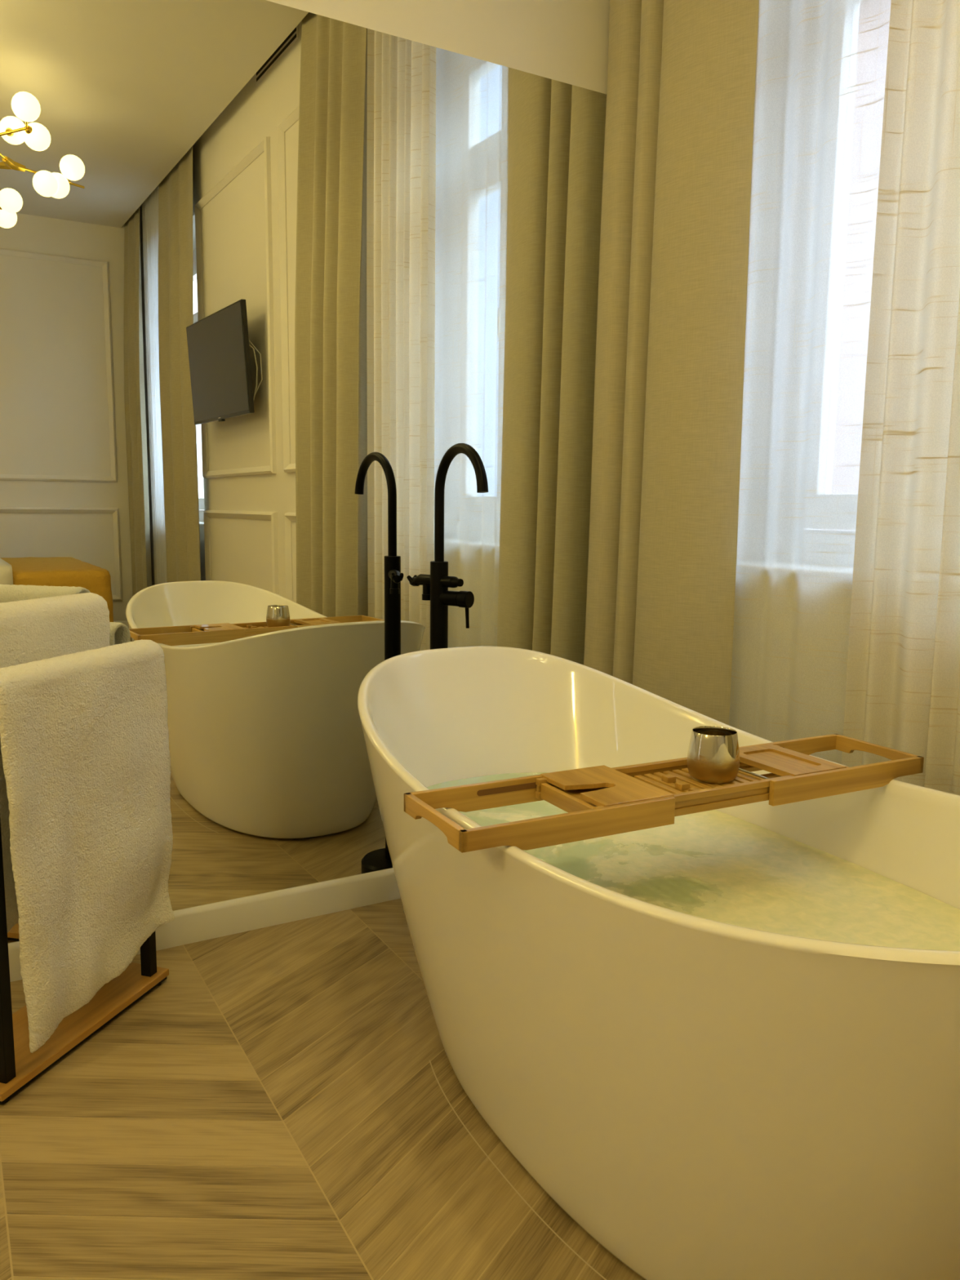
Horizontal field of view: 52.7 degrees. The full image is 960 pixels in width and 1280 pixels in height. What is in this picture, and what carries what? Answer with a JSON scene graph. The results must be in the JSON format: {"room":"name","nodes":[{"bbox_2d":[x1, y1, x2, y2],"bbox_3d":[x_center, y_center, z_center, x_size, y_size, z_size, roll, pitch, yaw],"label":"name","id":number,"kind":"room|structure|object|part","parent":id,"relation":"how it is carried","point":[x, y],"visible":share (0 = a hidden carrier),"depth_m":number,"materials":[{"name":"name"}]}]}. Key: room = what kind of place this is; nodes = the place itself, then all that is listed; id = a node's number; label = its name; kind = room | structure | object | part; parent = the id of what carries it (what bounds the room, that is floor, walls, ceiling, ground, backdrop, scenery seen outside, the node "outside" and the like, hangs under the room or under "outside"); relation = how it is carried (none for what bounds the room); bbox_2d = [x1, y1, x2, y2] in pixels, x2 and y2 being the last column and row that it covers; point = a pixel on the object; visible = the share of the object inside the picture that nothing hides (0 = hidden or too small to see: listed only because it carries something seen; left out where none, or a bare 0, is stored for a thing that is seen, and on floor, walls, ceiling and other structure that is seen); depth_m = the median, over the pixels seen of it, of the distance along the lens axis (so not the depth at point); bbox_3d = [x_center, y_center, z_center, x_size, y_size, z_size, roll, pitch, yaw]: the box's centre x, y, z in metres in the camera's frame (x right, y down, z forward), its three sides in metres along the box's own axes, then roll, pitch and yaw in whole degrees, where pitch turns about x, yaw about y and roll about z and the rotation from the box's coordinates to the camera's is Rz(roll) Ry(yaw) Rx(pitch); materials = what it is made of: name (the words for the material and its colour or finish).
{"room":"hotel room","nodes":[
{"label":"hotel room","id":0,"kind":"room"},
{"bbox_2d":[0,897,644,1279],"bbox_3d":[0.570,1.275,-0.712,4.692,0.120,6.863,-4,9,-30],"label":"floor","id":1,"kind":"structure","parent":0,"point":[275,1107],"depth_m":1.69,"materials":[{"name":"brown wood"}]},
{"bbox_2d":[0,819,168,1104],"bbox_3d":[-0.885,0.378,1.978,0.193,0.892,0.510,3,8,17],"label":"towel rack","id":2,"kind":"object","parent":1,"relation":"on","point":[19,1067],"visible":0.44,"depth_m":1.95,"materials":[{"name":"black wood"}]},
{"bbox_3d":[-0.883,0.454,1.760,0.025,0.742,0.025,3,8,17],"label":"post","id":3,"kind":"part","parent":2,"relation":"part of","materials":[{"name":"black metal"}]},
{"bbox_2d":[0,592,110,933],"bbox_3d":[-0.936,0.250,1.985,0.119,0.660,0.488,3,8,17],"label":"bath towel","id":4,"kind":"object","parent":2,"relation":"hanging from","point":[35,629],"visible":0.24,"depth_m":1.99,"materials":[{"name":"white fabric"}]},
{"bbox_3d":[-0.889,0.810,2.038,0.185,0.008,0.502,3,8,17],"label":"frame","id":5,"kind":"part","parent":2,"relation":"part of","materials":[{"name":"black wood"}]},
{"bbox_3d":[-0.889,0.798,2.036,0.193,0.016,0.510,3,8,17],"label":"board","id":6,"kind":"part","parent":2,"relation":"part of","materials":[{"name":"brown wood"}]},
{"bbox_2d":[0,639,174,1053],"bbox_3d":[-0.808,0.388,1.978,0.107,0.730,0.484,3,8,17],"label":"bath towel","id":7,"kind":"object","parent":2,"relation":"hanging from","point":[86,814],"visible":0.99,"depth_m":1.92,"materials":[{"name":"white fabric"}]},
{"bbox_3d":[-0.755,0.398,2.170,0.025,0.742,0.025,3,8,17],"label":"post","id":8,"kind":"part","parent":2,"relation":"part of","materials":[{"name":"black metal"}]},
{"bbox_2d":[403,443,488,914],"bbox_3d":[-0.100,0.131,2.503,0.191,1.253,0.320,-1,8,-8],"label":"tap","id":9,"kind":"object","parent":1,"relation":"on","point":[436,584],"visible":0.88,"depth_m":2.50,"materials":[{"name":"black metal"}]},
{"bbox_2d":[422,583,430,600],"bbox_3d":[-0.140,-0.132,2.562,0.026,0.053,0.026,-4,9,-30],"label":"outlet","id":10,"kind":"object","parent":9,"relation":"attached to","point":[426,587],"depth_m":2.55,"materials":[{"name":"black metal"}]},
{"bbox_3d":[-0.058,-0.148,2.485,0.026,0.029,0.029,8,11,42],"label":"diverter knob","id":11,"kind":"part","parent":9,"relation":"part of","materials":[{"name":"black metal"}]},
{"bbox_3d":[-0.049,-0.335,2.403,0.027,0.303,0.253,-4,9,-29],"label":"spout","id":12,"kind":"part","parent":9,"relation":"part of","materials":[{"name":"black metal"}]},
{"bbox_3d":[-0.034,-0.061,2.491,0.011,0.062,0.012,-4,9,-30],"label":"lever","id":13,"kind":"part","parent":9,"relation":"part of","materials":[{"name":"black metal"}]},
{"bbox_2d":[429,1060,606,1279],"bbox_3d":[0.278,0.890,1.609,0.421,0.001,0.956,-4,9,-30],"label":"trim","id":14,"kind":"structure","parent":1,"relation":"on","point":[496,1167],"depth_m":1.59,"materials":[{"name":"beige"}]},
{"bbox_2d":[357,646,959,1279],"bbox_3d":[0.349,0.501,1.687,0.812,0.752,1.776,-4,9,-28],"label":"bathtub","id":15,"kind":"object","parent":1,"relation":"on","point":[704,1099],"visible":0.87,"depth_m":1.26,"materials":[{"name":"white ceramic"}]},
{"bbox_2d":[404,733,924,853],"bbox_3d":[0.348,0.249,1.658,0.950,0.044,0.207,-4,9,-27],"label":"tray","id":16,"kind":"object","parent":15,"relation":"on","point":[598,801],"visible":0.93,"depth_m":1.60,"materials":[{"name":"brown wood"}]},
{"bbox_3d":[0.048,0.253,1.612,0.374,0.043,0.011,-4,9,-27],"label":"rail","id":17,"kind":"part","parent":16,"relation":"part of","materials":[{"name":"brown wood"}]},
{"bbox_3d":[0.138,0.278,1.440,0.374,0.043,0.011,-4,9,-27],"label":"rail","id":18,"kind":"part","parent":16,"relation":"part of","materials":[{"name":"brown wood"}]},
{"bbox_3d":[0.207,0.257,1.585,0.123,0.008,0.159,-4,9,-27],"label":"panel","id":19,"kind":"part","parent":16,"relation":"part of","materials":[{"name":"brown wood"}]},
{"bbox_3d":[0.205,0.239,1.587,0.131,0.008,0.194,-4,9,-27],"label":"glass holder panel","id":20,"kind":"part","parent":16,"relation":"part of","materials":[{"name":"brown wood"}]},
{"bbox_3d":[0.335,0.235,1.747,0.540,0.034,0.012,-4,9,-27],"label":"rail","id":21,"kind":"part","parent":16,"relation":"part of","materials":[{"name":"brown wood"}]},
{"bbox_2d":[687,725,739,783],"bbox_3d":[0.406,0.200,1.686,0.089,0.086,0.089,-4,9,-30],"label":"cup","id":22,"kind":"object","parent":16,"relation":"on","point":[713,752],"visible":1,"depth_m":1.65,"materials":[{"name":"silver metal"}]},
{"bbox_3d":[0.414,0.257,1.597,0.540,0.034,0.012,-4,9,-27],"label":"rail","id":23,"kind":"part","parent":16,"relation":"part of","materials":[{"name":"brown wood"}]},
{"bbox_3d":[0.561,0.222,1.878,0.369,0.043,0.011,-4,9,-27],"label":"rail","id":24,"kind":"part","parent":16,"relation":"part of","materials":[{"name":"brown wood"}]},
{"bbox_3d":[0.549,0.220,1.759,0.122,0.010,0.184,-4,9,-27],"label":"phone rest panel","id":25,"kind":"part","parent":16,"relation":"part of","materials":[{"name":"brown wood"}]},
{"bbox_3d":[0.651,0.246,1.706,0.369,0.043,0.011,-4,9,-27],"label":"rail","id":26,"kind":"part","parent":16,"relation":"part of","materials":[{"name":"brown wood"}]},
{"bbox_2d":[426,772,959,951],"bbox_3d":[0.341,0.556,1.708,0.696,0.276,1.472,-4,9,-28],"label":"water","id":27,"kind":"object","parent":15,"relation":"in","point":[713,864],"visible":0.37,"depth_m":1.70,"materials":[{"name":"clear liquid"}]},
{"bbox_2d":[266,0,609,93],"bbox_3d":[-0.979,-1.013,2.179,4.300,3.591,0.194,-4,9,-30],"label":"wall","id":28,"kind":"structure","parent":0,"point":[563,41],"depth_m":2.60,"materials":[{"name":"beige paint"}]},
{"bbox_2d":[8,868,399,982],"bbox_3d":[-1.199,0.754,2.175,3.700,0.086,0.015,-4,9,-30],"label":"baseboard","id":29,"kind":"structure","parent":28,"relation":"attached to","point":[204,922],"depth_m":2.54,"materials":[{"name":"white paint"}]},
{"bbox_2d":[0,0,606,943],"bbox_3d":[-0.940,-0.389,2.175,3.088,2.183,0.006,-4,9,-30],"label":"wall mirror","id":30,"kind":"object","parent":28,"relation":"attached to","point":[264,264],"visible":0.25,"depth_m":2.42,"materials":[{"name":"clear glass"}]},
{"bbox_3d":[0.689,-2.264,-0.856,4.300,0.250,6.357,-4,9,-30],"label":"ceiling","id":31,"kind":"structure","parent":0,"visible":0},
{"bbox_2d":[583,0,759,724],"bbox_3d":[0.480,-0.995,2.578,0.154,3.449,0.563,-4,9,-29],"label":"curtain","id":32,"kind":"object","parent":31,"relation":"hanging from","point":[672,299],"visible":0.71,"depth_m":2.53,"materials":[{"name":"beige fabric"}]},
{"bbox_2d":[728,0,891,764],"bbox_3d":[0.776,-0.935,2.169,0.035,3.449,0.601,-4,9,-29],"label":"sheer curtain","id":33,"kind":"object","parent":31,"relation":"hanging from","point":[821,64],"visible":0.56,"depth_m":2.25,"materials":[{"name":"white fabric"}]},
{"bbox_2d":[841,0,959,795],"bbox_3d":[0.958,-0.873,1.729,0.047,3.449,0.557,-4,9,-29],"label":"sheer curtain","id":34,"kind":"object","parent":31,"relation":"hanging from","point":[903,686],"visible":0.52,"depth_m":1.93,"materials":[{"name":"white fabric"}]}
]}

